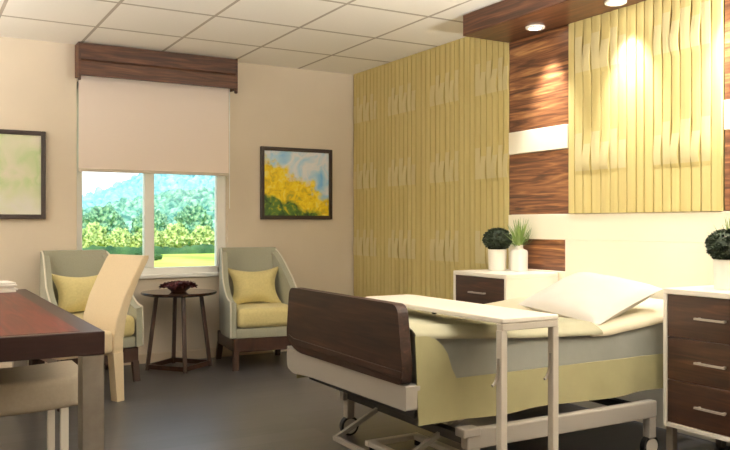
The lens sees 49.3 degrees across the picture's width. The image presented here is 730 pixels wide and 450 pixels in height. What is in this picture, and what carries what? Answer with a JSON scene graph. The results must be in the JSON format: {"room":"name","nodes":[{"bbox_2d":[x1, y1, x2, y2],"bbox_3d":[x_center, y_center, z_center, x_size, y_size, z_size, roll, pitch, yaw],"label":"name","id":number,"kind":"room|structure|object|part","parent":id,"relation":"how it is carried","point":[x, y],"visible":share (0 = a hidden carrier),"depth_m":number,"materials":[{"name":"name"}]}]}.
{"room":"hospital room","nodes":[
{"label":"hospital room","id":0,"kind":"room"},
{"bbox_2d":[0,37,353,364],"bbox_3d":[-2.826,-0.100,6.474,6.500,2.800,0.180,0,0,-30],"label":"wall","id":1,"kind":"structure","parent":0,"point":[272,106],"depth_m":7.32,"materials":[{"name":"beige paint"}]},
{"bbox_2d":[0,129,45,218],"bbox_3d":[-2.947,-0.405,6.280,0.795,0.710,0.032,0,0,-30],"label":"painting","id":2,"kind":"object","parent":1,"relation":"attached to","point":[22,152],"visible":1,"depth_m":6.39,"materials":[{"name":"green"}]},
{"bbox_2d":[0,347,286,367],"bbox_3d":[-2.787,1.157,6.386,6.180,0.085,0.012,0,0,-30],"label":"baseboard","id":3,"kind":"structure","parent":1,"relation":"attached to","point":[196,353],"depth_m":7.09,"materials":[{"name":"beige wood"}]},
{"bbox_2d":[77,82,225,278],"bbox_3d":[-1.852,-0.367,6.988,1.360,1.665,0.155,0,0,-30],"label":"window","id":4,"kind":"structure","parent":1,"relation":"in","point":[149,271],"depth_m":6.98,"materials":[{"name":"white paint"}]},
{"bbox_2d":[79,75,229,208],"bbox_3d":[-1.803,-0.725,6.921,1.318,1.150,0.016,0,0,-30],"label":"roller blind","id":5,"kind":"object","parent":4,"relation":"attached to","point":[126,125],"visible":0.91,"depth_m":6.90,"materials":[{"name":"beige fabric"}]},
{"bbox_3d":[-1.235,-0.715,7.249,0.007,1.130,0.008,0,0,-30],"label":"pull cord","id":6,"kind":"part","parent":5,"relation":"part of","materials":[{"name":"white paint"}]},
{"bbox_3d":[-1.836,0.449,6.960,1.360,0.033,0.090,0,0,-30],"label":"sill","id":7,"kind":"part","parent":4,"relation":"part of","materials":[{"name":"white paint"}]},
{"bbox_2d":[75,42,237,93],"bbox_3d":[-1.778,-1.339,6.879,1.370,0.307,0.162,0,0,-30],"label":"window valance","id":8,"kind":"object","parent":1,"relation":"attached to","point":[97,60],"visible":1,"depth_m":6.78,"materials":[{"name":"brown wood"}]},
{"bbox_2d":[260,146,331,218],"bbox_3d":[-0.650,-0.395,7.606,0.750,0.680,0.032,0,0,-30],"label":"painting","id":9,"kind":"object","parent":1,"relation":"attached to","point":[296,183],"visible":1,"depth_m":7.59,"materials":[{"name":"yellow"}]},
{"bbox_2d":[0,0,502,74],"bbox_3d":[-0.638,-1.560,2.686,6.500,0.120,8.930,0,0,-30],"label":"ceiling","id":10,"kind":"structure","parent":0,"point":[352,37],"depth_m":6.04,"materials":[{"name":"tile"}]},
{"bbox_2d":[442,0,467,3],"bbox_3d":[-0.101,-1.300,3.556,1.400,0.400,0.120,0,0,-30],"label":"recessed light","id":11,"kind":"object","parent":10,"relation":"hanging from","point":[453,1],"visible":1,"depth_m":3.91,"materials":[{"name":"white paint"}]},
{"bbox_2d":[463,0,645,42],"bbox_3d":[1.492,-1.417,4.753,0.442,0.165,2.404,0,0,-30],"label":"ceiling soffit","id":12,"kind":"object","parent":10,"relation":"in","point":[612,3],"depth_m":5.27,"materials":[{"name":"brown wood"}]},
{"bbox_3d":[1.158,-1.341,5.414,0.132,0.015,0.132,0,0,-30],"label":"downlight","id":13,"kind":"part","parent":12,"relation":"part of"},
{"bbox_3d":[1.492,-1.425,4.753,0.442,0.149,2.404,0,0,-30],"label":"canopy","id":14,"kind":"part","parent":12,"relation":"part of","materials":[{"name":"brown wood"}]},
{"bbox_2d":[0,351,729,449],"bbox_3d":[-0.631,1.250,2.673,6.200,0.100,8.600,0,0,-30],"label":"floor","id":15,"kind":"structure","parent":0,"point":[262,405],"depth_m":4.88,"materials":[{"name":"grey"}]},
{"bbox_2d":[0,360,77,449],"bbox_3d":[-1.752,0.939,3.815,0.720,0.523,0.480,0,0,-30],"label":"chair","id":16,"kind":"object","parent":15,"relation":"on","point":[48,387],"visible":0.94,"depth_m":3.73,"materials":[{"name":"fabric"}]},
{"bbox_3d":[-1.752,0.776,3.815,0.720,0.198,0.480,0,0,-30],"label":"seat","id":17,"kind":"part","parent":16,"relation":"part of","materials":[{"name":"fabric"}]},
{"bbox_3d":[-1.627,1.030,4.118,0.035,0.340,0.035,0,0,-30],"label":"leg","id":18,"kind":"part","parent":16,"relation":"part of","materials":[{"name":"white paint"}]},
{"bbox_3d":[-1.427,1.030,3.772,0.035,0.340,0.035,0,0,-30],"label":"leg","id":19,"kind":"part","parent":16,"relation":"part of","materials":[{"name":"white paint"}]},
{"bbox_2d":[0,289,104,449],"bbox_3d":[-2.148,0.820,4.126,1.025,0.761,2.505,0,0,-30],"label":"dining table","id":20,"kind":"object","parent":15,"relation":"on","point":[32,327],"visible":0.83,"depth_m":3.28,"materials":[{"name":"brown wood"}]},
{"bbox_2d":[0,281,17,292],"bbox_3d":[-2.467,0.408,5.208,0.323,0.064,0.231,0,0,-36],"label":"paper stack","id":21,"kind":"object","parent":20,"relation":"on","point":[5,286],"visible":1,"depth_m":5.19,"materials":[{"name":"white paper"}]},
{"bbox_3d":[-2.346,0.868,5.401,0.090,0.664,0.090,0,0,-30],"label":"leg","id":22,"kind":"part","parent":20,"relation":"part of","materials":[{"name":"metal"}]},
{"bbox_3d":[-1.143,0.868,3.318,0.090,0.664,0.090,0,0,-30],"label":"leg","id":23,"kind":"part","parent":20,"relation":"part of","materials":[{"name":"wood"}]},
{"bbox_2d":[28,254,148,411],"bbox_3d":[-1.904,0.708,5.474,0.455,0.987,0.678,0,0,40],"label":"dining chair","id":24,"kind":"object","parent":15,"relation":"on","point":[108,303],"visible":0.67,"depth_m":5.50,"materials":[{"name":"beige fabric"}]},
{"bbox_3d":[-2.237,1.030,5.368,0.055,0.342,0.052,0,0,40],"label":"leg","id":25,"kind":"part","parent":24,"relation":"part of","materials":[{"name":"brown wood"}]},
{"bbox_3d":[-1.994,0.792,5.365,0.450,0.155,0.395,0,0,40],"label":"seat","id":26,"kind":"part","parent":24,"relation":"part of","materials":[{"name":"beige fabric"}]},
{"bbox_3d":[-1.700,1.035,5.425,0.080,0.334,0.080,0,0,40],"label":"leg","id":27,"kind":"part","parent":24,"relation":"part of","materials":[{"name":"beige wood"}]},
{"bbox_3d":[-1.776,0.552,5.625,0.453,0.675,0.282,0,0,40],"label":"backrest","id":28,"kind":"part","parent":24,"relation":"part of","materials":[{"name":"beige fabric"}]},
{"bbox_2d":[39,250,143,381],"bbox_3d":[-2.176,0.705,6.208,0.652,1.001,0.739,0,0,-37],"label":"armchair","id":29,"kind":"object","parent":15,"relation":"on","point":[68,263],"visible":0.4,"depth_m":6.20,"materials":[{"name":"grey fabric"}]},
{"bbox_3d":[-2.400,0.572,6.048,0.086,0.715,0.720,0,0,-31],"label":"arm","id":30,"kind":"part","parent":29,"relation":"part of","materials":[{"name":"grey fabric"}]},
{"bbox_3d":[-2.342,0.542,6.428,0.510,0.675,0.189,0,0,-37],"label":"backrest","id":31,"kind":"part","parent":29,"relation":"part of","materials":[{"name":"grey fabric"}]},
{"bbox_2d":[52,274,97,312],"bbox_3d":[-2.230,0.545,6.279,0.520,0.361,0.159,0,0,-37],"label":"throw pillow","id":32,"kind":"object","parent":29,"relation":"on","point":[73,292],"visible":0.55,"depth_m":6.19,"materials":[{"name":"yellow fabric"}]},
{"bbox_2d":[71,311,134,336],"bbox_3d":[-2.125,0.771,6.141,0.524,0.163,0.570,0,0,-37],"label":"seat cushion","id":33,"kind":"object","parent":29,"relation":"on","point":[129,331],"depth_m":6.05,"materials":[{"name":"yellow fabric"}]},
{"bbox_3d":[-1.961,0.572,6.379,0.086,0.715,0.720,0,0,-43],"label":"arm","id":34,"kind":"part","parent":29,"relation":"part of","materials":[{"name":"grey fabric"}]},
{"bbox_3d":[-2.142,0.896,6.163,0.536,0.083,0.565,0,0,-37],"label":"seat","id":35,"kind":"part","parent":29,"relation":"part of","materials":[{"name":"grey fabric"}]},
{"bbox_3d":[-1.764,1.122,6.112,0.055,0.162,0.058,0,0,-37],"label":"leg","id":36,"kind":"part","parent":29,"relation":"part of","materials":[{"name":"brown wood"}]},
{"bbox_2d":[140,289,216,372],"bbox_3d":[-1.561,0.880,6.674,0.624,0.644,0.624,0,0,-30],"label":"side table","id":37,"kind":"object","parent":15,"relation":"on","point":[160,293],"visible":0.94,"depth_m":6.57,"materials":[{"name":"brown wood"}]},
{"bbox_3d":[-1.766,0.893,6.584,0.107,0.618,0.030,0,0,-24],"label":"leg","id":38,"kind":"part","parent":37,"relation":"part of","materials":[{"name":"brown wood"}]},
{"bbox_3d":[-1.651,0.893,6.878,0.030,0.618,0.107,0,0,-24],"label":"leg","id":39,"kind":"part","parent":37,"relation":"part of","materials":[{"name":"brown wood"}]},
{"bbox_2d":[159,280,197,291],"bbox_3d":[-1.565,0.512,6.650,0.300,0.093,0.301,0,0,41],"label":"flower bowl","id":40,"kind":"object","parent":37,"relation":"on","point":[173,286],"visible":1,"depth_m":6.59,"materials":[{"name":"brown wood"}]},
{"bbox_3d":[-1.471,0.893,6.469,0.030,0.618,0.107,0,0,-24],"label":"leg","id":41,"kind":"part","parent":37,"relation":"part of","materials":[{"name":"brown wood"}]},
{"bbox_3d":[-1.356,0.893,6.763,0.107,0.618,0.030,0,0,-24],"label":"leg","id":42,"kind":"part","parent":37,"relation":"part of","materials":[{"name":"brown wood"}]},
{"bbox_2d":[215,247,296,370],"bbox_3d":[-0.943,0.705,6.955,0.652,1.001,0.739,0,0,-23],"label":"armchair","id":43,"kind":"object","parent":15,"relation":"on","point":[250,326],"visible":0.73,"depth_m":6.71,"materials":[{"name":"grey fabric"}]},
{"bbox_3d":[-1.301,1.121,7.102,0.055,0.169,0.087,0,0,-23],"label":"leg","id":44,"kind":"part","parent":43,"relation":"part of","materials":[{"name":"brown wood"}]},
{"bbox_3d":[-1.199,0.572,6.854,0.086,0.715,0.720,0,0,-17],"label":"arm","id":45,"kind":"part","parent":43,"relation":"part of","materials":[{"name":"grey fabric"}]},
{"bbox_3d":[-1.066,1.122,6.550,0.055,0.162,0.058,0,0,-23],"label":"leg","id":46,"kind":"part","parent":43,"relation":"part of","materials":[{"name":"brown wood"}]},
{"bbox_3d":[-1.051,0.542,7.208,0.510,0.675,0.189,0,0,-23],"label":"backrest","id":47,"kind":"part","parent":43,"relation":"part of","materials":[{"name":"grey fabric"}]},
{"bbox_2d":[228,267,281,303],"bbox_3d":[-0.978,0.545,7.037,0.520,0.361,0.159,0,0,-23],"label":"throw pillow","id":48,"kind":"object","parent":43,"relation":"on","point":[258,286],"visible":0.96,"depth_m":6.99,"materials":[{"name":"yellow fabric"}]},
{"bbox_3d":[-0.921,0.896,6.902,0.536,0.083,0.565,0,0,-23],"label":"seat","id":49,"kind":"part","parent":43,"relation":"part of","materials":[{"name":"grey fabric"}]},
{"bbox_2d":[236,302,287,327],"bbox_3d":[-0.910,0.771,6.877,0.524,0.163,0.570,0,0,-23],"label":"seat cushion","id":50,"kind":"object","parent":43,"relation":"on","point":[250,314],"depth_m":6.62,"materials":[{"name":"yellow fabric"}]},
{"bbox_3d":[-0.801,1.121,7.315,0.055,0.169,0.087,0,0,-23],"label":"leg","id":51,"kind":"part","parent":43,"relation":"part of","materials":[{"name":"brown wood"}]},
{"bbox_3d":[-0.693,0.572,7.069,0.086,0.715,0.720,0,0,-29],"label":"arm","id":52,"kind":"part","parent":43,"relation":"part of","materials":[{"name":"grey fabric"}]},
{"bbox_2d":[365,294,557,449],"bbox_3d":[0.401,0.792,3.831,0.364,0.815,1.185,0,0,-30],"label":"table","id":53,"kind":"object","parent":15,"relation":"on","point":[507,319],"visible":0.98,"depth_m":3.42,"materials":[{"name":"white paint"}]},
{"bbox_3d":[0.566,0.790,3.290,0.034,0.710,0.034,0,0,-30],"label":"leg","id":54,"kind":"part","parent":53,"relation":"part of","materials":[{"name":"beige metal"}]},
{"bbox_3d":[0.813,0.790,3.432,0.034,0.710,0.034,0,0,-30],"label":"leg","id":55,"kind":"part","parent":53,"relation":"part of","materials":[{"name":"beige metal"}]},
{"bbox_2d":[287,287,662,449],"bbox_3d":[0.715,0.770,4.371,1.971,0.857,1.264,0,0,-30],"label":"hospital bed","id":56,"kind":"object","parent":15,"relation":"on","point":[425,370],"visible":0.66,"depth_m":3.79,"materials":[{"name":"grey fabric"}]},
{"bbox_3d":[0.396,0.952,4.819,1.225,0.087,0.050,0,0,-30],"label":"rail","id":57,"kind":"part","parent":56,"relation":"part of","materials":[{"name":"beige metal"}]},
{"bbox_3d":[-0.131,0.628,3.876,0.011,0.054,1.153,0,0,-30],"label":"foot rail","id":58,"kind":"part","parent":56,"relation":"part of","materials":[{"name":"brown wood"}]},
{"bbox_3d":[-0.091,1.045,4.537,0.050,0.110,0.048,0,0,-30],"label":"leg","id":59,"kind":"part","parent":56,"relation":"part of","materials":[{"name":"beige metal"}]},
{"bbox_3d":[-0.116,0.513,3.903,0.053,0.343,1.181,0,0,-30],"label":"footboard","id":60,"kind":"part","parent":56,"relation":"part of","materials":[{"name":"brown wood"}]},
{"bbox_3d":[0.169,1.002,3.960,0.436,0.223,0.592,0,0,-30],"label":"pedal frame","id":61,"kind":"part","parent":56,"relation":"part of","materials":[{"name":"beige metal"}]},
{"bbox_3d":[0.755,0.600,4.408,1.865,0.300,1.120,0,0,-30],"label":"mattress","id":62,"kind":"part","parent":56,"relation":"part of","materials":[{"name":"grey fabric"}]},
{"bbox_3d":[0.969,0.952,3.827,1.225,0.087,0.050,0,0,-30],"label":"rail","id":63,"kind":"part","parent":56,"relation":"part of","materials":[{"name":"beige metal"}]},
{"bbox_2d":[518,272,662,325],"bbox_3d":[1.240,0.400,4.422,0.470,0.250,0.632,0,0,-30],"label":"bed pillow","id":64,"kind":"object","parent":56,"relation":"on","point":[595,298],"visible":0.92,"depth_m":4.27,"materials":[{"name":"white fabric"}]},
{"bbox_3d":[1.473,1.045,4.118,0.050,0.110,0.048,0,0,-30],"label":"leg","id":65,"kind":"part","parent":56,"relation":"part of","materials":[{"name":"beige metal"}]},
{"bbox_2d":[453,269,557,303],"bbox_3d":[0.961,0.762,5.543,0.483,0.875,0.580,0,0,-30],"label":"nightstand","id":66,"kind":"object","parent":15,"relation":"on","point":[482,286],"visible":0.19,"depth_m":5.36,"materials":[{"name":"white paint"}]},
{"bbox_3d":[0.790,0.463,5.445,0.026,0.216,0.530,0,0,-30],"label":"drawer","id":67,"kind":"part","parent":66,"relation":"part of","materials":[{"name":"brown wood"}]},
{"bbox_2d":[482,227,512,270],"bbox_3d":[0.950,0.169,5.697,0.222,0.311,0.223,0,0,-30],"label":"topiary","id":68,"kind":"object","parent":66,"relation":"on","point":[494,239],"visible":0.99,"depth_m":5.64,"materials":[{"name":"green plant"}]},
{"bbox_2d":[488,249,506,270],"bbox_3d":[0.948,0.249,5.697,0.132,0.152,0.132,0,0,-30],"label":"pot","id":69,"kind":"object","parent":68,"relation":"on","point":[496,257],"depth_m":5.64,"materials":[{"name":"white ceramic"}]},
{"bbox_2d":[503,220,533,270],"bbox_3d":[1.006,0.134,5.654,0.283,0.382,0.423,0,0,-30],"label":"grass plant","id":70,"kind":"object","parent":66,"relation":"on","point":[518,256],"visible":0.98,"depth_m":5.59,"materials":[{"name":"green plant"}]},
{"bbox_2d":[663,285,729,449],"bbox_3d":[1.871,0.762,3.967,0.483,0.875,0.580,0,0,-30],"label":"nightstand","id":71,"kind":"object","parent":15,"relation":"on","point":[696,319],"visible":0.97,"depth_m":3.95,"materials":[{"name":"white paint"}]},
{"bbox_3d":[1.582,1.117,4.100,0.040,0.165,0.040,0,0,-30],"label":"leg","id":72,"kind":"part","parent":71,"relation":"part of","materials":[{"name":"metal"}]},
{"bbox_3d":[1.700,0.463,3.869,0.026,0.216,0.530,0,0,-30],"label":"drawer","id":73,"kind":"part","parent":71,"relation":"part of","materials":[{"name":"brown wood"}]},
{"bbox_3d":[1.700,0.682,3.869,0.026,0.216,0.530,0,0,-30],"label":"drawer","id":74,"kind":"part","parent":71,"relation":"part of","materials":[{"name":"brown wood"}]},
{"bbox_3d":[1.700,0.902,3.869,0.026,0.216,0.530,0,0,-30],"label":"drawer","id":75,"kind":"part","parent":71,"relation":"part of","materials":[{"name":"brown wood"}]},
{"bbox_3d":[1.676,0.463,3.854,0.033,0.010,0.170,0,0,-30],"label":"handle","id":76,"kind":"part","parent":71,"relation":"part of","materials":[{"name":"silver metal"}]},
{"bbox_3d":[1.676,0.682,3.854,0.033,0.010,0.170,0,0,-30],"label":"handle","id":77,"kind":"part","parent":71,"relation":"part of","materials":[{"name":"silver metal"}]},
{"bbox_3d":[1.676,0.902,3.854,0.033,0.010,0.170,0,0,-30],"label":"handle","id":78,"kind":"part","parent":71,"relation":"part of","materials":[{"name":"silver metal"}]},
{"bbox_2d":[701,217,729,252],"bbox_3d":[1.848,0.134,4.206,0.283,0.382,0.423,0,0,-30],"label":"grass plant","id":79,"kind":"object","parent":71,"relation":"on","point":[726,225],"visible":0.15,"depth_m":4.18,"materials":[{"name":"green plant"}]},
{"bbox_2d":[704,228,729,289],"bbox_3d":[1.830,0.169,4.013,0.223,0.311,0.222,0,0,3],"label":"topiary","id":80,"kind":"object","parent":71,"relation":"on","point":[718,243],"visible":1,"depth_m":3.97,"materials":[{"name":"green plant"}]},
{"bbox_2d":[713,259,729,289],"bbox_3d":[1.829,0.249,4.012,0.132,0.152,0.132,0,0,3],"label":"pot","id":81,"kind":"object","parent":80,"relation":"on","point":[721,267],"depth_m":3.97,"materials":[{"name":"white ceramic"}]},
{"bbox_3d":[1.924,1.117,4.298,0.040,0.165,0.040,0,0,-30],"label":"leg","id":82,"kind":"part","parent":71,"relation":"part of","materials":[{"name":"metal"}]},
{"bbox_2d":[518,211,718,214],"bbox_3d":[2.156,-0.100,4.195,0.150,2.800,8.750,0,0,-30],"label":"wall","id":83,"kind":"structure","parent":0,"point":[688,211],"depth_m":4.89,"materials":[{"name":"beige paint"}]},
{"bbox_2d":[353,37,509,299],"bbox_3d":[0.479,-0.150,6.903,0.045,2.695,2.357,0,0,-30],"label":"panel","id":84,"kind":"object","parent":83,"relation":"attached to","point":[431,172],"visible":0.7,"depth_m":6.78,"materials":[{"name":"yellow wood"}]},
{"bbox_2d":[509,25,568,214],"bbox_3d":[1.227,-0.713,5.620,0.033,1.271,0.608,0,0,-30],"label":"wall panel","id":85,"kind":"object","parent":83,"relation":"attached to","point":[539,63],"depth_m":5.60,"materials":[{"name":"brown laminate"}]},
{"bbox_2d":[509,211,729,445],"bbox_3d":[1.671,0.561,4.849,0.035,1.271,2.388,0,0,-30],"label":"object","id":86,"kind":"structure","parent":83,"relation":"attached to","point":[660,249],"depth_m":4.88,"materials":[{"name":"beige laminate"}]},
{"bbox_2d":[569,0,724,213],"bbox_3d":[1.665,-0.713,4.839,0.056,1.271,1.159,0,0,-30],"label":"panel","id":87,"kind":"object","parent":83,"relation":"attached to","point":[647,78],"visible":1,"depth_m":4.76,"materials":[{"name":"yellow wood"}]},
{"bbox_2d":[724,0,729,210],"bbox_3d":[2.118,-0.713,4.076,0.033,1.271,0.605,0,0,-30],"label":"column","id":88,"kind":"structure","parent":83,"relation":"attached to","point":[727,2],"depth_m":4.32,"materials":[{"name":"brown laminate"}]},
{"label":"outside","id":89,"kind":"structure","parent":0,"visible":0},
{"bbox_2d":[131,244,214,266],"bbox_3d":[-62.814,4.700,276.577,680.000,1.000,512.000,0,0,-30],"label":"ground","id":90,"kind":"structure","parent":89,"point":[203,259],"depth_m":94.06,"materials":[{"name":"plant"}]},
{"bbox_2d":[82,228,97,247],"bbox_3d":[-40.363,2.324,114.999,3.439,3.781,3.691,0,0,39],"label":"tree","id":91,"kind":"object","parent":90,"relation":"on","point":[88,238],"visible":0.5,"depth_m":114.16,"materials":[{"name":"green plant"}]},
{"bbox_2d":[85,221,106,246],"bbox_3d":[-41.286,1.822,121.045,4.756,4.792,4.432,0,0,-45],"label":"bush","id":92,"kind":"object","parent":90,"relation":"on","point":[101,232],"visible":0.46,"depth_m":120.05,"materials":[{"name":"green plant"}]},
{"bbox_2d":[82,205,121,234],"bbox_3d":[-45.135,0.353,136.736,7.114,7.890,6.692,0,0,26],"label":"tree","id":93,"kind":"object","parent":90,"relation":"on","point":[106,216],"visible":0.49,"depth_m":134.93,"materials":[{"name":"green plant"}]},
{"bbox_2d":[101,205,123,229],"bbox_3d":[-47.295,0.242,145.024,5.917,8.118,6.290,0,0,4],"label":"tree","id":94,"kind":"object","parent":90,"relation":"on","point":[116,213],"visible":0.05,"depth_m":144.90,"materials":[{"name":"green plant"}]},
{"bbox_2d":[105,229,130,246],"bbox_3d":[-36.561,2.351,117.553,3.989,3.726,3.717,0,0,-42],"label":"bush","id":95,"kind":"object","parent":90,"relation":"on","point":[117,237],"visible":0.73,"depth_m":116.46,"materials":[{"name":"green plant"}]},
{"bbox_2d":[115,227,132,245],"bbox_3d":[-37.819,2.261,123.400,3.789,3.909,3.531,0,0,23],"label":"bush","id":96,"kind":"object","parent":90,"relation":"on","point":[125,230],"visible":0.17,"depth_m":123.15,"materials":[{"name":"green plant"}]},
{"bbox_2d":[120,215,128,230],"bbox_3d":[-48.493,0.968,153.169,6.256,6.628,5.885,0,0,42],"label":"tree","id":97,"kind":"object","parent":90,"relation":"on","point":[123,225],"visible":0.07,"depth_m":153.12,"materials":[{"name":"green plant"}]},
{"bbox_2d":[131,228,159,247],"bbox_3d":[-33.114,2.332,119.585,4.245,3.766,3.955,0,0,-6],"label":"bush","id":98,"kind":"object","parent":90,"relation":"on","point":[137,238],"visible":0.38,"depth_m":118.90,"materials":[{"name":"green plant"}]},
{"bbox_2d":[130,213,163,235],"bbox_3d":[-38.469,0.847,140.563,5.917,6.877,6.290,0,0,1],"label":"tree","id":99,"kind":"object","parent":90,"relation":"on","point":[137,221],"visible":0.3,"depth_m":139.18,"materials":[{"name":"green plant"}]},
{"bbox_2d":[82,173,214,208],"bbox_3d":[-104.653,-17.273,423.522,164.882,45.031,140.176,0,0,-30],"label":"forest","id":100,"kind":"object","parent":90,"relation":"on","point":[131,188],"visible":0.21,"depth_m":424.53,"materials":[{"name":"plant"}]},
{"bbox_2d":[82,244,214,254],"bbox_3d":[-28.969,3.462,115.956,42.000,1.476,2.889,0,0,-30],"label":"hedge","id":101,"kind":"object","parent":90,"relation":"on","point":[202,248],"visible":0.44,"depth_m":114.79,"materials":[{"name":"green plant"}]},
{"bbox_2d":[135,251,162,259],"bbox_3d":[-25.891,3.774,94.669,3.730,1.765,3.542,0,0,-30],"label":"shrub","id":102,"kind":"object","parent":90,"relation":"on","point":[157,256],"visible":0.38,"depth_m":93.97,"materials":[{"name":"green plant"}]},
{"bbox_2d":[140,210,168,230],"bbox_3d":[-39.912,0.546,149.172,6.670,7.495,7.090,0,0,-16],"label":"tree","id":103,"kind":"object","parent":90,"relation":"on","point":[159,214],"visible":0.18,"depth_m":148.55,"materials":[{"name":"green plant"}]},
{"bbox_2d":[154,227,162,246],"bbox_3d":[-33.754,2.248,125.358,4.605,3.934,4.291,0,0,-43],"label":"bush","id":104,"kind":"object","parent":90,"relation":"on","point":[156,232],"visible":0.24,"depth_m":124.74,"materials":[{"name":"green plant"}]},
{"bbox_2d":[160,222,190,247],"bbox_3d":[-28.955,1.871,121.643,4.637,4.695,4.321,0,0,-3],"label":"bush","id":105,"kind":"object","parent":90,"relation":"on","point":[176,236],"visible":0.9,"depth_m":120.27,"materials":[{"name":"green plant"}]},
{"bbox_2d":[174,204,212,245],"bbox_3d":[-31.206,0.160,144.918,7.330,8.286,6.895,0,0,27],"label":"tree","id":106,"kind":"object","parent":90,"relation":"on","point":[191,216],"visible":0.52,"depth_m":142.90,"materials":[{"name":"green plant"}]},
{"bbox_2d":[188,225,214,245],"bbox_3d":[-25.192,2.116,123.785,4.630,4.201,4.314,0,0,13],"label":"bush","id":107,"kind":"object","parent":90,"relation":"on","point":[201,235],"visible":0.73,"depth_m":122.46,"materials":[{"name":"green plant"}]},
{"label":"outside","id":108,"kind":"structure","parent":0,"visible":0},
{"bbox_3d":[-64.474,-3.675,259.453,380.000,16.749,160.000,0,0,-30],"label":"hill","id":109,"kind":"object","parent":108,"visible":0},
{"bbox_2d":[82,187,214,231],"bbox_3d":[-62.049,-5.023,258.728,113.758,22.027,156.558,0,0,-30],"label":"forest","id":110,"kind":"object","parent":109,"relation":"on","point":[169,202],"visible":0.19,"depth_m":268.14,"materials":[{"name":"plant"}]}
]}

